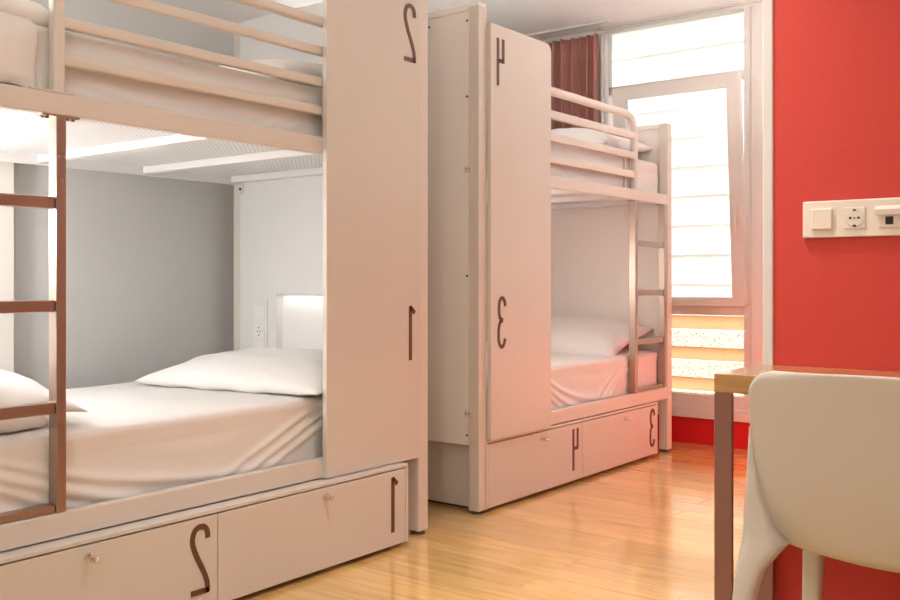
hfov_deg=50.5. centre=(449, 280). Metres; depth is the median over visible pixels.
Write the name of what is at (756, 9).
trim
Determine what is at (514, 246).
bunk bed
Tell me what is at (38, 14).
pillow
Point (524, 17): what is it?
ceiling
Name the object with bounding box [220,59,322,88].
pillow
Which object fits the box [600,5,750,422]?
window
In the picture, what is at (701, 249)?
window pane
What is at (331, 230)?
bunk bed
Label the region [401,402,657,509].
drawers
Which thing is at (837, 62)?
wall
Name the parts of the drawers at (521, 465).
drawer, knob, drawer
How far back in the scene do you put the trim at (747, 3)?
5.88 m
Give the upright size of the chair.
0.823 m
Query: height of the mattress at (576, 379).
0.239 m
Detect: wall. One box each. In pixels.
[14,0,441,389]
[541,30,601,122]
[774,0,899,599]
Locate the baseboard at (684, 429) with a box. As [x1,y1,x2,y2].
[658,415,749,448]
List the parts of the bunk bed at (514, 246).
panel, post, guard rail, panel, post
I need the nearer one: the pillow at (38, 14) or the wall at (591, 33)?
the pillow at (38, 14)
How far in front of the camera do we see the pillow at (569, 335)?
5.41 m
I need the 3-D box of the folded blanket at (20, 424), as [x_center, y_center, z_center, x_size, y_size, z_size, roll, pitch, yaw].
[-1.536,0.381,2.738,0.839,0.065,0.366,0,0,37]
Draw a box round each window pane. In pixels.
[612,12,743,86]
[628,88,731,296]
[672,314,743,393]
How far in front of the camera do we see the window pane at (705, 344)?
6.02 m
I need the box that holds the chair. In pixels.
[732,371,899,599]
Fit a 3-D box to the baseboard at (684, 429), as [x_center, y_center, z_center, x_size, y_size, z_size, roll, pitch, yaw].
[1.391,0.920,5.940,0.986,0.160,0.016,0,0,37]
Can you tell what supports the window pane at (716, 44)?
attached to the window at (684, 404)
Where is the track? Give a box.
[525,19,610,36]
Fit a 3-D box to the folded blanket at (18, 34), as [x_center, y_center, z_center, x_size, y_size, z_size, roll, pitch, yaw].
[-1.533,-0.610,2.675,0.923,0.217,0.313,0,0,37]
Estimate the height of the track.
0.014 m
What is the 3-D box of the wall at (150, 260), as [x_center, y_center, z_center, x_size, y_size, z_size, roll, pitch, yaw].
[-1.758,-0.323,3.658,0.120,2.645,7.710,0,0,37]
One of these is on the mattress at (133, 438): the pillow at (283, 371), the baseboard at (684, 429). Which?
the pillow at (283, 371)
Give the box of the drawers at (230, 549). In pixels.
[0,462,407,599]
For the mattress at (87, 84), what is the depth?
2.90 m
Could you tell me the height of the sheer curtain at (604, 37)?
2.340 m
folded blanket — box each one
[0,11,37,86]
[0,415,46,433]
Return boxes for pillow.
[0,0,48,26]
[0,369,87,411]
[135,348,322,394]
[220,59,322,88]
[551,128,652,152]
[551,316,653,355]
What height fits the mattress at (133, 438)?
0.239 m
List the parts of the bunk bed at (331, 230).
rail plate, fixing plate, guard rail, post, panel, post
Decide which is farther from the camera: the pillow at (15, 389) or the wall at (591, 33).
the wall at (591, 33)
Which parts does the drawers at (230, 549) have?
knob, drawer, drawer, knob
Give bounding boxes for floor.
[233,440,747,599]
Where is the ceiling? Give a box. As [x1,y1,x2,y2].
[428,0,750,40]
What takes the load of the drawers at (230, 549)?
on the floor
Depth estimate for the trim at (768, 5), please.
2.40 m
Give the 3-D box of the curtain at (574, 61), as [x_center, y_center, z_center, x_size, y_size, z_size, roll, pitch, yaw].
[0.731,-0.390,6.205,0.530,2.340,0.111,0,0,37]
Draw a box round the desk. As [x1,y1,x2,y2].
[714,364,899,599]
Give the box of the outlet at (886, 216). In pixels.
[875,205,899,227]
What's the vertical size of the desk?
0.788 m
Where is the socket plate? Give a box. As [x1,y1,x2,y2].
[803,197,899,237]
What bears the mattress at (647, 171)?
on the bunk bed at (514, 246)
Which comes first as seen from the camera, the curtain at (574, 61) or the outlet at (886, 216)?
the outlet at (886, 216)
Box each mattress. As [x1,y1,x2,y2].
[0,25,322,136]
[0,382,322,512]
[551,142,657,192]
[551,349,657,409]
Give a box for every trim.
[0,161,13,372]
[600,0,762,31]
[751,3,762,365]
[763,0,773,364]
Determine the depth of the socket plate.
2.26 m
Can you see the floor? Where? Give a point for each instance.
(642, 528)
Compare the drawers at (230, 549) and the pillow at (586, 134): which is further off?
the pillow at (586, 134)
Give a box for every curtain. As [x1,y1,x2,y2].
[546,33,597,129]
[601,33,608,124]
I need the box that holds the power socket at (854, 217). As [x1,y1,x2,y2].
[844,207,864,228]
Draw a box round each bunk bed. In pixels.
[0,0,427,551]
[428,2,671,514]

